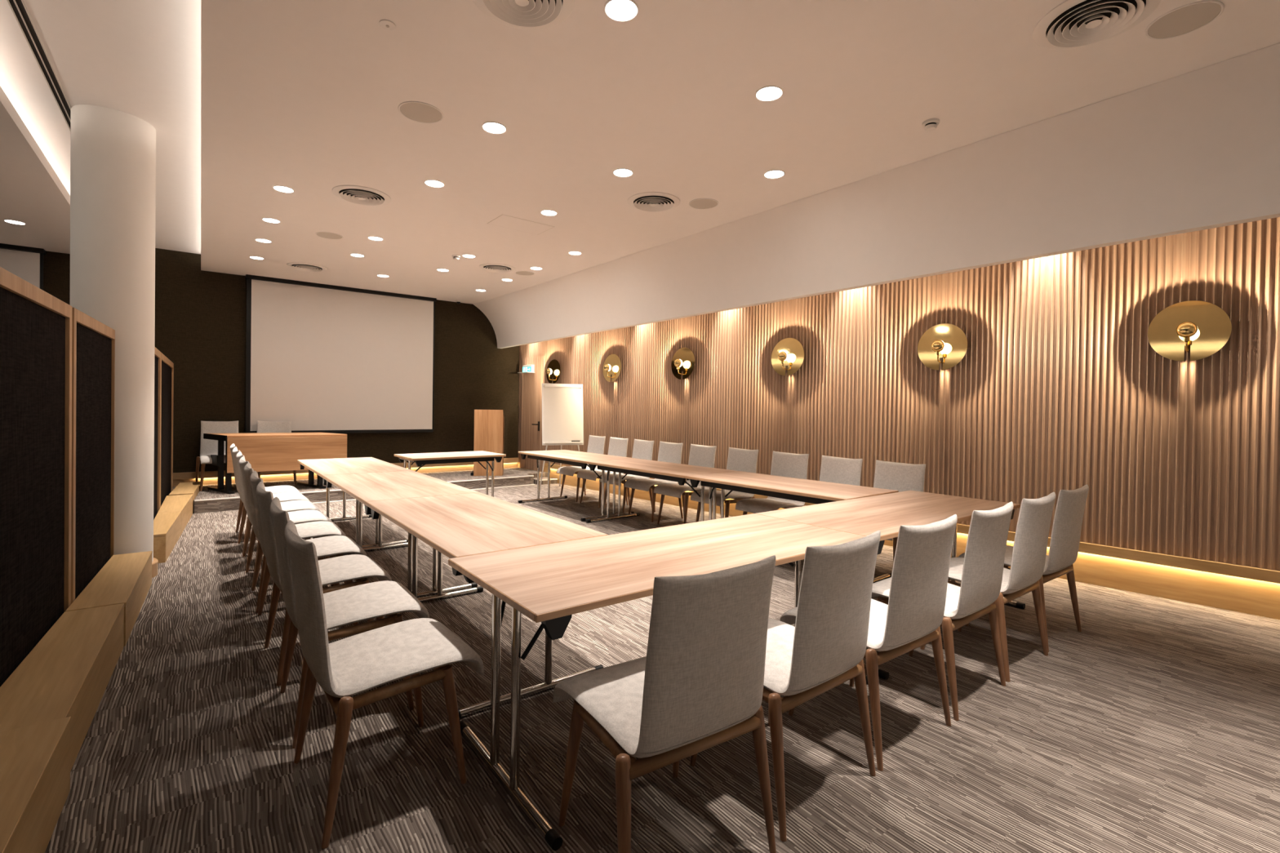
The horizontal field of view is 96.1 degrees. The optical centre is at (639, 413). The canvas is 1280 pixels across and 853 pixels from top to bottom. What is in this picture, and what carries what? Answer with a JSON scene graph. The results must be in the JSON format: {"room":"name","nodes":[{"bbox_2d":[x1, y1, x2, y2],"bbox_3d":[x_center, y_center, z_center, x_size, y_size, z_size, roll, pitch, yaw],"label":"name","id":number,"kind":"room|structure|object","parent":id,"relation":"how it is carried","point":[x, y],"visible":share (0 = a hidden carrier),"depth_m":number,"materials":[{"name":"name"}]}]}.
{"room":"conference room","nodes":[
{"label":"conference room","id":0,"kind":"room"},
{"bbox_2d":[0,85,70,253],"bbox_3d":[-5.250,-2.057,1.010,5.060,0.095,13.250,0,1,-37],"label":"ceiling","id":1,"kind":"structure","parent":0,"point":[32,193],"depth_m":5.39,"materials":[{"name":"paint"}]},
{"bbox_2d":[3,219,26,224],"bbox_3d":[-6.806,-2.085,6.259,0.168,0.006,0.168,0,1,-37],"label":"recessed light","id":2,"kind":"object","parent":1,"relation":"in","point":[11,221],"visible":1,"depth_m":6.26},
{"bbox_2d":[0,0,200,253],"bbox_3d":[-2.840,-2.182,2.848,1.520,0.209,13.250,0,1,-37],"label":"ceiling","id":3,"kind":"structure","parent":0,"point":[141,59],"depth_m":3.85,"materials":[{"name":"paint"}]},
{"bbox_2d":[6,0,71,130],"bbox_3d":[-2.994,-2.223,2.604,0.068,0.008,12.850,0,1,-37],"label":"ceiling vent","id":4,"kind":"object","parent":3,"relation":"in","point":[18,7],"visible":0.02,"depth_m":3.60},
{"bbox_2d":[44,483,1279,852],"bbox_3d":[-2.296,1.380,3.405,12.500,0.100,13.350,0,1,-37],"label":"floor","id":5,"kind":"structure","parent":0,"point":[1153,726],"depth_m":2.38,"materials":[{"name":"carpet"}]},
{"bbox_2d":[0,716,71,852],"bbox_3d":[-1.342,1.238,0.793,0.344,0.268,2.858,0,1,-36],"label":"bench","id":6,"kind":"object","parent":5,"relation":"on","point":[35,759],"visible":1,"depth_m":1.78,"materials":[{"name":"brown wood"}]},
{"bbox_2d":[0,266,72,687],"bbox_3d":[-1.606,0.407,0.861,0.072,1.920,5.707,0,1,-35],"label":"partition panel","id":7,"kind":"object","parent":5,"relation":"on","point":[36,325],"visible":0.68,"depth_m":2.67,"materials":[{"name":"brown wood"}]},
{"bbox_2d":[0,603,124,771],"bbox_3d":[-2.600,1.209,2.577,0.269,0.250,1.478,0,1,-36],"label":"bench","id":8,"kind":"object","parent":5,"relation":"on","point":[68,672],"visible":0.72,"depth_m":2.46,"materials":[{"name":"brown wood"}]},
{"bbox_2d":[71,307,115,604],"bbox_3d":[-3.617,0.346,3.782,0.070,1.920,1.297,0,1,-35],"label":"partition panel","id":9,"kind":"object","parent":5,"relation":"on","point":[93,342],"visible":0.51,"depth_m":3.73,"materials":[{"name":"fabric"}]},
{"bbox_2d":[65,551,152,646],"bbox_3d":[-3.425,1.185,3.757,0.248,0.250,1.390,0,1,-36],"label":"bench","id":10,"kind":"object","parent":5,"relation":"on","point":[126,579],"visible":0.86,"depth_m":3.62,"materials":[{"name":"brown wood"}]},
{"bbox_2d":[69,104,158,577],"bbox_3d":[-4.083,-0.485,4.460,0.544,3.554,0.544,0,1,-37],"label":"column","id":11,"kind":"structure","parent":5,"relation":"on","point":[113,152],"depth_m":4.32,"materials":[{"name":"paint"}]},
{"bbox_2d":[153,346,160,519],"bbox_3d":[-4.686,0.312,5.484,0.070,1.920,1.670,0,1,-36],"label":"partition panel","id":12,"kind":"object","parent":5,"relation":"on","point":[157,353],"visible":0.15,"depth_m":6.04,"materials":[{"name":"brown wood"}]},
{"bbox_2d":[160,352,173,507],"bbox_3d":[-5.866,0.278,7.086,0.070,1.920,2.230,0,1,-36],"label":"partition panel","id":13,"kind":"object","parent":5,"relation":"on","point":[166,365],"visible":0.54,"depth_m":7.17,"materials":[{"name":"brown wood"}]},
{"bbox_2d":[153,511,181,563],"bbox_3d":[-4.498,1.151,5.446,0.192,0.250,1.238,0,1,-36],"label":"bench","id":14,"kind":"object","parent":5,"relation":"on","point":[167,525],"visible":0.77,"depth_m":5.24,"materials":[{"name":"brown wood"}]},
{"bbox_2d":[157,493,192,533],"bbox_3d":[-5.234,1.129,6.497,0.253,0.250,1.314,0,1,-36],"label":"bench","id":15,"kind":"object","parent":5,"relation":"on","point":[183,503],"visible":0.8,"depth_m":6.46,"materials":[{"name":"brown wood"}]},
{"bbox_2d":[168,481,199,513],"bbox_3d":[-6.021,1.105,7.628,0.240,0.250,1.260,0,1,-34],"label":"bench","id":16,"kind":"object","parent":5,"relation":"on","point":[183,488],"visible":0.49,"depth_m":7.52,"materials":[{"name":"brown wood"}]},
{"bbox_2d":[230,443,301,532],"bbox_3d":[-3.958,0.800,6.081,0.624,0.958,0.569,0,1,-37],"label":"chair","id":17,"kind":"object","parent":5,"relation":"on","point":[277,489],"visible":0.3,"depth_m":6.08,"materials":[{"name":"fabric"}]},
{"bbox_2d":[232,447,309,552],"bbox_3d":[-3.599,0.810,5.612,0.624,0.958,0.569,0,1,-38],"label":"chair","id":18,"kind":"object","parent":5,"relation":"on","point":[284,496],"visible":0.41,"depth_m":5.58,"materials":[{"name":"fabric"}]},
{"bbox_2d":[235,451,320,568],"bbox_3d":[-3.226,0.821,5.130,0.624,0.958,0.569,0,1,-37],"label":"chair","id":19,"kind":"object","parent":5,"relation":"on","point":[293,505],"visible":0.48,"depth_m":5.12,"materials":[{"name":"fabric"}]},
{"bbox_2d":[239,456,332,589],"bbox_3d":[-2.865,0.831,4.651,0.624,0.958,0.569,0,1,-38],"label":"chair","id":20,"kind":"object","parent":5,"relation":"on","point":[299,517],"visible":0.39,"depth_m":4.61,"materials":[{"name":"fabric"}]},
{"bbox_2d":[244,462,346,613],"bbox_3d":[-2.507,0.841,4.182,0.624,0.958,0.569,0,1,-36],"label":"chair","id":21,"kind":"object","parent":5,"relation":"on","point":[319,529],"visible":0.39,"depth_m":4.10,"materials":[{"name":"fabric"}]},
{"bbox_2d":[249,471,367,624],"bbox_3d":[-2.134,0.852,3.699,0.624,0.958,0.569,0,1,-37],"label":"chair","id":22,"kind":"object","parent":5,"relation":"on","point":[334,546],"visible":0.41,"depth_m":3.67,"materials":[{"name":"fabric"}]},
{"bbox_2d":[256,481,391,685],"bbox_3d":[-1.764,0.863,3.203,0.624,0.958,0.569,0,1,-38],"label":"chair","id":23,"kind":"object","parent":5,"relation":"on","point":[348,568],"visible":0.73,"depth_m":3.08,"materials":[{"name":"fabric"}]},
{"bbox_2d":[270,496,429,748],"bbox_3d":[-1.363,0.874,2.691,0.624,0.958,0.569,0,1,-36],"label":"chair","id":24,"kind":"object","parent":5,"relation":"on","point":[344,606],"visible":0.75,"depth_m":2.59,"materials":[{"name":"fabric"}]},
{"bbox_2d":[297,457,410,547],"bbox_3d":[-3.117,0.918,6.188,0.810,0.740,1.733,0,1,-37],"label":"folding table","id":25,"kind":"object","parent":5,"relation":"on","point":[321,467],"visible":0.5,"depth_m":6.04,"materials":[{"name":"beige wood"}]},
{"bbox_2d":[193,467,547,513],"bbox_3d":[-3.962,1.162,9.375,5.230,0.162,1.632,0,1,-37],"label":"stage","id":26,"kind":"object","parent":5,"relation":"on","point":[206,500],"visible":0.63,"depth_m":8.69,"materials":[{"name":"carpet"}]},
{"bbox_2d":[195,420,238,491],"bbox_3d":[-5.997,0.587,8.232,0.569,0.958,0.624,0,1,-40],"label":"chair","id":27,"kind":"object","parent":26,"relation":"on","point":[208,447],"visible":0.5,"depth_m":8.33,"materials":[{"name":"fabric"}]},
{"bbox_2d":[203,432,346,493],"bbox_3d":[-5.236,0.682,8.284,1.738,0.785,0.742,0,1,-33],"label":"desk","id":28,"kind":"object","parent":26,"relation":"on","point":[264,451],"visible":0.95,"depth_m":7.99,"materials":[{"name":"brown wood"}]},
{"bbox_2d":[257,420,297,485],"bbox_3d":[-5.469,0.590,8.636,0.569,0.958,0.624,0,1,-37],"label":"chair","id":29,"kind":"object","parent":26,"relation":"on","point":[262,426],"visible":0.18,"depth_m":8.82,"materials":[{"name":"fabric"}]},
{"bbox_2d":[470,409,504,475],"bbox_3d":[-2.756,0.507,10.444,0.545,1.165,0.691,1,1,-10],"label":"lectern","id":30,"kind":"object","parent":26,"relation":"on","point":[488,424],"visible":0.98,"depth_m":10.11,"materials":[{"name":"brown wood"}]},
{"bbox_2d":[284,520,484,848],"bbox_3d":[-0.972,0.885,2.172,0.624,0.958,0.569,0,1,-39],"label":"chair","id":31,"kind":"object","parent":5,"relation":"on","point":[346,668],"visible":1,"depth_m":2.03,"materials":[{"name":"fabric"}]},
{"bbox_2d":[322,470,477,598],"bbox_3d":[-2.064,0.949,4.809,0.810,0.740,1.733,0,1,-37],"label":"folding table","id":32,"kind":"object","parent":5,"relation":"on","point":[364,487],"visible":0.57,"depth_m":4.60,"materials":[{"name":"beige wood"}]},
{"bbox_2d":[394,450,506,497],"bbox_3d":[-2.530,0.912,7.677,1.238,0.740,0.750,0,1,-40],"label":"folding table","id":33,"kind":"object","parent":5,"relation":"on","point":[420,459],"visible":0.74,"depth_m":7.55,"materials":[{"name":"brown wood"}]},
{"bbox_2d":[365,492,608,720],"bbox_3d":[-1.011,0.979,3.431,0.810,0.740,1.733,0,1,-37],"label":"folding table","id":34,"kind":"object","parent":5,"relation":"on","point":[459,525],"visible":0.63,"depth_m":3.18,"materials":[{"name":"brown wood"}]},
{"bbox_2d":[533,477,557,484],"bbox_3d":[-1.759,1.221,10.466,0.385,0.086,0.355,0,1,-37],"label":"step","id":35,"kind":"structure","parent":5,"relation":"on","point":[544,480],"depth_m":10.36,"materials":[{"name":"carpet"}]},
{"bbox_2d":[539,382,586,491],"bbox_3d":[-1.375,0.387,9.812,0.821,1.786,0.596,1,1,-23],"label":"easel","id":36,"kind":"object","parent":5,"relation":"on","point":[562,420],"visible":0.95,"depth_m":9.61,"materials":[{"name":"white paint"}]},
{"bbox_2d":[544,441,582,443],"bbox_3d":[-1.272,0.480,9.572,0.660,0.031,0.071,1,1,-23],"label":"tray","id":37,"kind":"object","parent":36,"relation":"on","point":[544,442],"depth_m":9.54,"materials":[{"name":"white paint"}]},
{"bbox_2d":[518,449,635,521],"bbox_3d":[-0.911,0.934,7.898,0.810,0.740,1.733,0,1,-39],"label":"folding table","id":38,"kind":"object","parent":5,"relation":"on","point":[575,458],"visible":0.81,"depth_m":7.70,"materials":[{"name":"beige wood"}]},
{"bbox_2d":[556,435,605,502],"bbox_3d":[-0.888,0.818,8.766,0.624,0.958,0.569,0,1,-37],"label":"chair","id":39,"kind":"object","parent":5,"relation":"on","point":[596,444],"visible":0.66,"depth_m":8.79,"materials":[{"name":"fabric"}]},
{"bbox_2d":[576,436,628,507],"bbox_3d":[-0.530,0.828,8.297,0.624,0.958,0.569,0,1,-38],"label":"chair","id":40,"kind":"object","parent":5,"relation":"on","point":[618,446],"visible":0.62,"depth_m":8.33,"materials":[{"name":"fabric"}]},
{"bbox_2d":[599,439,653,512],"bbox_3d":[-0.172,0.838,7.828,0.624,0.958,0.569,0,1,-36],"label":"chair","id":41,"kind":"object","parent":5,"relation":"on","point":[642,449],"visible":0.62,"depth_m":7.87,"materials":[{"name":"fabric"}]},
{"bbox_2d":[624,441,683,522],"bbox_3d":[0.186,0.848,7.360,0.624,0.958,0.569,0,1,-38],"label":"chair","id":42,"kind":"object","parent":5,"relation":"on","point":[670,452],"visible":0.73,"depth_m":7.36,"materials":[{"name":"fabric"}]},
{"bbox_2d":[448,513,867,850],"bbox_3d":[0.210,1.005,2.714,1.948,0.740,0.874,0,1,-37],"label":"folding table","id":43,"kind":"object","parent":5,"relation":"on","point":[549,584],"visible":0.76,"depth_m":2.36,"materials":[{"name":"brown wood"}]},
{"bbox_2d":[585,458,735,523],"bbox_3d":[0.193,0.964,6.558,0.810,0.740,1.733,0,1,-39],"label":"folding table","id":44,"kind":"object","parent":5,"relation":"on","point":[673,472],"visible":0.73,"depth_m":6.43,"materials":[{"name":"beige wood"}]},
{"bbox_2d":[552,555,776,852],"bbox_3d":[0.067,0.904,1.864,0.569,0.958,0.624,0,1,-33],"label":"chair","id":45,"kind":"object","parent":5,"relation":"on","point":[698,686],"visible":1,"depth_m":1.64,"materials":[{"name":"fabric"}]},
{"bbox_2d":[653,444,716,524],"bbox_3d":[0.550,0.859,6.883,0.624,0.958,0.569,0,1,-37],"label":"chair","id":46,"kind":"object","parent":5,"relation":"on","point":[700,455],"visible":0.74,"depth_m":6.90,"materials":[{"name":"fabric"}]},
{"bbox_2d":[690,447,758,522],"bbox_3d":[0.945,0.870,6.366,0.624,0.958,0.569,0,1,-36],"label":"chair","id":47,"kind":"object","parent":5,"relation":"on","point":[739,460],"visible":0.56,"depth_m":6.41,"materials":[{"name":"fabric"}]},
{"bbox_2d":[735,451,808,515],"bbox_3d":[1.351,0.882,5.834,0.624,0.958,0.569,0,1,-39],"label":"chair","id":48,"kind":"object","parent":5,"relation":"on","point":[783,464],"visible":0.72,"depth_m":5.87,"materials":[{"name":"fabric"}]},
{"bbox_2d":[689,530,880,841],"bbox_3d":[0.540,0.907,2.225,0.569,0.958,0.624,0,1,-38],"label":"chair","id":49,"kind":"object","parent":5,"relation":"on","point":[825,649],"visible":0.75,"depth_m":1.97,"materials":[{"name":"fabric"}]},
{"bbox_2d":[685,471,898,582],"bbox_3d":[1.296,0.995,5.218,0.810,0.740,1.733,0,1,-39],"label":"folding table","id":50,"kind":"object","parent":5,"relation":"on","point":[812,491],"visible":0.61,"depth_m":5.05,"materials":[{"name":"beige wood"}]},
{"bbox_2d":[786,455,862,508],"bbox_3d":[1.707,0.892,5.369,0.624,0.958,0.569,0,1,-35],"label":"chair","id":51,"kind":"object","parent":5,"relation":"on","point":[833,469],"visible":0.2,"depth_m":5.50,"materials":[{"name":"fabric"}]},
{"bbox_2d":[779,514,957,771],"bbox_3d":[1.025,0.911,2.595,0.569,0.958,0.624,0,1,-36],"label":"chair","id":52,"kind":"object","parent":5,"relation":"on","point":[912,619],"visible":0.7,"depth_m":2.33,"materials":[{"name":"fabric"}]},
{"bbox_2d":[755,490,1025,679],"bbox_3d":[1.759,1.016,3.898,1.948,0.740,0.874,0,1,-37],"label":"folding table","id":53,"kind":"object","parent":5,"relation":"on","point":[885,513],"visible":0.48,"depth_m":3.77,"materials":[{"name":"brown wood"}]},
{"bbox_2d":[873,459,925,563],"bbox_3d":[2.068,0.902,4.896,0.624,0.958,0.569,0,1,-38],"label":"chair","id":54,"kind":"object","parent":5,"relation":"on","point":[900,477],"visible":0.17,"depth_m":5.04,"materials":[{"name":"fabric"}]},
{"bbox_2d":[864,501,1013,720],"bbox_3d":[1.514,0.914,2.969,0.569,0.958,0.624,0,1,-38],"label":"chair","id":55,"kind":"object","parent":5,"relation":"on","point":[976,597],"visible":0.66,"depth_m":2.70,"materials":[{"name":"fabric"}]},
{"bbox_2d":[920,492,1055,682],"bbox_3d":[2.000,0.918,3.353,0.569,0.958,0.624,0,1,-37],"label":"chair","id":56,"kind":"object","parent":5,"relation":"on","point":[1032,532],"visible":0.61,"depth_m":3.08,"materials":[{"name":"fabric"}]},
{"bbox_2d":[958,484,1088,652],"bbox_3d":[2.479,0.921,3.731,0.569,0.958,0.624,0,1,-36],"label":"chair","id":57,"kind":"object","parent":5,"relation":"on","point":[1070,505],"visible":0.57,"depth_m":3.46,"materials":[{"name":"fabric"}]},
{"bbox_2d":[200,0,1279,304],"bbox_3d":[0.165,-2.014,5.148,6.510,0.085,13.250,0,1,-37],"label":"ceiling","id":58,"kind":"structure","parent":0,"point":[304,96],"depth_m":3.69,"materials":[{"name":"paint"}]},
{"bbox_2d":[254,238,271,243],"bbox_3d":[-4.475,-2.056,6.832,0.168,0.006,0.168,0,1,-37],"label":"recessed light","id":59,"kind":"object","parent":58,"relation":"in","point":[261,240],"visible":1,"depth_m":6.82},
{"bbox_2d":[256,239,271,242],"bbox_3d":[-4.475,-2.057,6.832,0.147,0.002,0.147,0,1,-37],"label":"diffuser","id":60,"kind":"object","parent":59,"relation":"attached to","point":[259,240],"depth_m":6.82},
{"bbox_2d":[262,217,280,222],"bbox_3d":[-3.892,-2.039,6.069,0.168,0.006,0.168,0,1,-37],"label":"recessed light","id":61,"kind":"object","parent":58,"relation":"in","point":[267,220],"visible":1,"depth_m":6.07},
{"bbox_2d":[272,185,294,192],"bbox_3d":[-3.206,-2.020,5.171,0.168,0.006,0.168,0,1,-37],"label":"recessed light","id":62,"kind":"object","parent":58,"relation":"in","point":[279,188],"visible":1,"depth_m":5.17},
{"bbox_2d":[286,262,326,271],"bbox_3d":[-4.696,-2.057,8.110,0.490,0.038,0.490,0,1,-37],"label":"ceiling vent","id":63,"kind":"object","parent":58,"relation":"in","point":[308,267],"visible":1,"depth_m":8.05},
{"bbox_2d":[315,231,342,239],"bbox_3d":[-3.559,-2.040,6.588,0.280,0.006,0.280,0,1,-37],"label":"ceiling speaker","id":64,"kind":"object","parent":58,"relation":"attached to","point":[328,235],"visible":1,"depth_m":6.57},
{"bbox_2d":[350,253,364,257],"bbox_3d":[-3.658,-2.050,7.443,0.168,0.006,0.168,0,1,-37],"label":"recessed light","id":65,"kind":"object","parent":58,"relation":"in","point":[353,254],"visible":1,"depth_m":7.43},
{"bbox_2d":[351,253,364,257],"bbox_3d":[-3.658,-2.051,7.443,0.147,0.002,0.147,0,1,-37],"label":"diffuser","id":66,"kind":"object","parent":65,"relation":"attached to","point":[353,255],"depth_m":7.43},
{"bbox_2d":[332,185,391,205],"bbox_3d":[-2.562,-1.995,5.299,0.490,0.038,0.490,0,1,-37],"label":"ceiling vent","id":67,"kind":"object","parent":58,"relation":"in","point":[357,194],"visible":1,"depth_m":5.25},
{"bbox_2d":[367,235,383,240],"bbox_3d":[-3.070,-2.033,6.672,0.168,0.006,0.168,0,1,-37],"label":"recessed light","id":68,"kind":"object","parent":58,"relation":"in","point":[371,237],"visible":1,"depth_m":6.67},
{"bbox_2d":[368,236,382,239],"bbox_3d":[-3.070,-2.034,6.672,0.147,0.002,0.147,0,1,-37],"label":"diffuser","id":69,"kind":"object","parent":68,"relation":"attached to","point":[370,237],"depth_m":6.68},
{"bbox_2d":[379,19,395,30],"bbox_3d":[-1.277,-1.965,2.908,0.076,0.012,0.076,0,1,-37],"label":"junction cover","id":70,"kind":"object","parent":58,"relation":"attached to","point":[388,24],"visible":1,"depth_m":2.90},
{"bbox_2d":[398,101,443,123],"bbox_3d":[-1.438,-1.978,3.779,0.280,0.006,0.280,0,1,-37],"label":"ceiling speaker","id":71,"kind":"object","parent":58,"relation":"attached to","point":[416,111],"visible":1,"depth_m":3.77},
{"bbox_2d":[424,179,444,187],"bbox_3d":[-1.783,-1.996,4.988,0.168,0.006,0.168,0,1,-37],"label":"recessed light","id":72,"kind":"object","parent":58,"relation":"in","point":[433,183],"visible":1,"depth_m":4.98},
{"bbox_2d":[462,253,475,257],"bbox_3d":[-2.202,-2.028,7.398,0.168,0.006,0.168,0,1,-37],"label":"recessed light","id":73,"kind":"object","parent":58,"relation":"in","point":[467,255],"visible":1,"depth_m":7.39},
{"bbox_2d":[481,121,506,133],"bbox_3d":[-1.006,-1.974,3.971,0.168,0.006,0.168,0,1,-37],"label":"recessed light","id":74,"kind":"object","parent":58,"relation":"in","point":[494,127],"visible":1,"depth_m":3.97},
{"bbox_2d":[479,262,515,272],"bbox_3d":[-1.986,-2.015,8.004,0.490,0.038,0.490,0,1,-37],"label":"ceiling vent","id":75,"kind":"object","parent":58,"relation":"in","point":[491,267],"visible":1,"depth_m":7.94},
{"bbox_2d":[487,213,554,235],"bbox_3d":[-1.263,-2.002,6.102,0.600,0.003,0.380,0,1,-38],"label":"access hatch","id":76,"kind":"object","parent":58,"relation":"attached to","point":[503,220],"visible":1,"depth_m":6.09,"materials":[{"name":"paint"}]},
{"bbox_2d":[472,0,574,30],"bbox_3d":[-0.551,-1.938,2.683,0.490,0.038,0.490,0,1,-37],"label":"ceiling vent","id":77,"kind":"object","parent":58,"relation":"in","point":[527,15],"visible":1,"depth_m":2.77,"materials":[{"name":"metal"}]},
{"bbox_2d":[515,271,534,275],"bbox_3d":[-1.666,-2.029,8.311,0.280,0.006,0.280,0,1,-37],"label":"ceiling speaker","id":78,"kind":"object","parent":58,"relation":"attached to","point":[519,273],"visible":1,"depth_m":8.29},
{"bbox_2d":[540,209,557,215],"bbox_3d":[-0.903,-1.990,5.697,0.168,0.006,0.168,0,1,-37],"label":"recessed light","id":79,"kind":"object","parent":58,"relation":"in","point":[546,212],"visible":1,"depth_m":5.69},
{"bbox_2d":[604,0,639,21],"bbox_3d":[-0.090,-1.948,2.771,0.168,0.006,0.168,0,1,-37],"label":"recessed light","id":80,"kind":"object","parent":58,"relation":"in","point":[616,10],"visible":1,"depth_m":2.77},
{"bbox_2d":[613,168,633,177],"bbox_3d":[-0.139,-1.969,4.696,0.168,0.006,0.168,0,1,-37],"label":"recessed light","id":81,"kind":"object","parent":58,"relation":"in","point":[621,172],"visible":1,"depth_m":4.69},
{"bbox_2d":[627,191,679,211],"bbox_3d":[0.128,-1.956,5.353,0.490,0.038,0.490,0,1,-37],"label":"ceiling vent","id":82,"kind":"object","parent":58,"relation":"in","point":[647,201],"visible":1,"depth_m":5.31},
{"bbox_2d":[688,198,718,208],"bbox_3d":[0.596,-1.965,5.383,0.280,0.006,0.280,0,1,-37],"label":"ceiling speaker","id":83,"kind":"object","parent":58,"relation":"attached to","point":[699,203],"visible":1,"depth_m":5.37},
{"bbox_2d":[755,85,783,101],"bbox_3d":[0.784,-1.942,3.489,0.168,0.006,0.168,0,1,-37],"label":"recessed light","id":84,"kind":"object","parent":58,"relation":"in","point":[768,93],"visible":1,"depth_m":3.49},
{"bbox_2d":[764,169,785,178],"bbox_3d":[1.094,-1.950,4.681,0.168,0.006,0.168,0,1,-37],"label":"recessed light","id":85,"kind":"object","parent":58,"relation":"in","point":[772,174],"visible":1,"depth_m":4.68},
{"bbox_2d":[472,42,1279,348],"bbox_3d":[1.122,-1.567,5.888,0.596,0.803,13.257,0,1,-38],"label":"wall","id":86,"kind":"structure","parent":58,"relation":"attached to","point":[1197,149],"depth_m":4.23,"materials":[{"name":"paint"}]},
{"bbox_2d":[921,118,939,131],"bbox_3d":[1.925,-1.906,3.807,0.104,0.051,0.104,0,1,-37],"label":"smoke detector","id":87,"kind":"object","parent":58,"relation":"attached to","point":[929,125],"visible":1,"depth_m":3.78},
{"bbox_2d":[1032,0,1160,49],"bbox_3d":[2.194,-1.897,2.779,0.490,0.038,0.490,0,1,-37],"label":"ceiling vent","id":88,"kind":"object","parent":58,"relation":"in","point":[1072,24],"visible":1,"depth_m":2.78,"materials":[{"name":"metal"}]},
{"bbox_2d":[1145,0,1224,39],"bbox_3d":[2.638,-1.907,2.791,0.280,0.006,0.280,0,1,-37],"label":"ceiling speaker","id":89,"kind":"object","parent":58,"relation":"attached to","point":[1186,19],"visible":1,"depth_m":2.78},
{"bbox_2d":[518,217,1279,571],"bbox_3d":[2.073,-0.466,6.656,0.112,2.985,13.320,0,1,-42],"label":"wall","id":90,"kind":"structure","parent":0,"point":[1060,383],"depth_m":5.09,"materials":[{"name":"brown wood"}]},
{"bbox_2d":[517,364,534,373],"bbox_3d":[-2.209,-0.868,11.145,0.160,0.155,0.380,0,1,-42],"label":"exit sign","id":91,"kind":"object","parent":90,"relation":"attached to","point":[526,368],"visible":1,"depth_m":11.11,"materials":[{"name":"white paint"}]},
{"bbox_2d":[520,355,544,471],"bbox_3d":[-2.092,-0.008,11.163,0.200,2.180,0.843,0,1,-42],"label":"door","id":92,"kind":"structure","parent":90,"relation":"in","point":[531,417],"depth_m":11.14,"materials":[{"name":"brown wood"}]},
{"bbox_2d":[517,458,547,472],"bbox_3d":[-2.033,1.005,11.166,0.100,0.175,1.134,0,1,-42],"label":"trim","id":93,"kind":"structure","parent":90,"relation":"attached to","point":[545,468],"depth_m":10.84,"materials":[{"name":"brown wood"}]},
{"bbox_2d":[546,359,560,383],"bbox_3d":[-1.610,-0.764,10.444,0.215,0.450,0.452,0,1,-42],"label":"wall sconce","id":94,"kind":"object","parent":90,"relation":"attached to","point":[553,369],"visible":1,"depth_m":10.44,"materials":[{"name":"gold metal"}]},
{"bbox_2d":[603,354,621,382],"bbox_3d":[-0.482,-0.734,9.204,0.215,0.450,0.452,0,1,-42],"label":"wall sconce","id":95,"kind":"object","parent":90,"relation":"attached to","point":[612,364],"visible":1,"depth_m":9.19,"materials":[{"name":"gold metal"}]},
{"bbox_2d":[671,347,694,379],"bbox_3d":[0.572,-0.706,8.046,0.215,0.450,0.452,0,1,-42],"label":"wall sconce","id":96,"kind":"object","parent":90,"relation":"attached to","point":[683,359],"visible":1,"depth_m":8.04,"materials":[{"name":"gold metal"}]},
{"bbox_2d":[771,337,804,375],"bbox_3d":[1.717,-0.676,6.788,0.215,0.450,0.452,0,1,-42],"label":"wall sconce","id":97,"kind":"object","parent":90,"relation":"attached to","point":[789,352],"visible":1,"depth_m":6.78,"materials":[{"name":"gold metal"}]},
{"bbox_2d":[546,463,1279,583],"bbox_3d":[2.388,1.076,6.199,0.048,0.079,12.165,0,1,-42],"label":"trim","id":98,"kind":"structure","parent":90,"relation":"attached to","point":[1227,569],"depth_m":4.37,"materials":[{"name":"brown wood"}]},
{"bbox_2d":[550,464,1279,619],"bbox_3d":[2.436,1.204,6.246,0.112,0.335,12.165,0,1,-42],"label":"baseboard","id":99,"kind":"structure","parent":90,"relation":"attached to","point":[1248,596],"depth_m":4.43,"materials":[{"name":"brown wood"}]},
{"bbox_2d":[917,323,967,369],"bbox_3d":[2.879,-0.645,5.512,0.215,0.450,0.452,0,1,-42],"label":"wall sconce","id":100,"kind":"object","parent":90,"relation":"attached to","point":[947,341],"visible":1,"depth_m":5.51,"materials":[{"name":"gold metal"}]},
{"bbox_2d":[1147,300,1231,361],"bbox_3d":[4.037,-0.614,4.239,0.215,0.450,0.452,0,1,-42],"label":"wall sconce","id":101,"kind":"object","parent":90,"relation":"attached to","point":[1205,326],"visible":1,"depth_m":4.24,"materials":[{"name":"gold metal"}]},
{"bbox_3d":[-6.671,-0.590,8.408,11.600,3.604,0.120,0,1,-37],"label":"wall","id":102,"kind":"structure","parent":0,"visible":0},
{"bbox_2d":[0,243,45,289],"bbox_3d":[-8.830,-0.911,6.551,2.870,2.420,0.140,0,1,-37],"label":"projection screen","id":103,"kind":"object","parent":102,"relation":"attached to","point":[26,263],"visible":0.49,"depth_m":7.28,"materials":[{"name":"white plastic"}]},
{"bbox_2d":[43,248,519,472],"bbox_3d":[-6.793,-0.770,8.216,11.170,3.244,0.031,0,1,-37],"label":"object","id":104,"kind":"structure","parent":102,"relation":"attached to","point":[201,315],"depth_m":8.69,"materials":[{"name":"fabric"}]},
{"bbox_2d":[244,274,436,433],"bbox_3d":[-4.865,-0.883,9.580,2.850,2.420,0.140,0,1,-37],"label":"projection screen","id":105,"kind":"object","parent":102,"relation":"attached to","point":[320,357],"visible":0.9,"depth_m":9.46,"materials":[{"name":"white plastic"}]},
{"bbox_2d":[173,462,518,486],"bbox_3d":[-6.852,0.989,8.210,11.090,0.125,0.031,0,1,-37],"label":"baseboard","id":106,"kind":"structure","parent":102,"relation":"attached to","point":[211,481],"depth_m":9.25,"materials":[{"name":"brown wood"}]},
{"bbox_2d":[173,457,518,479],"bbox_3d":[-6.849,0.900,8.191,11.070,0.096,0.060,0,1,-37],"label":"trim","id":107,"kind":"structure","parent":102,"relation":"attached to","point":[189,475],"depth_m":9.06,"materials":[{"name":"brown wood"}]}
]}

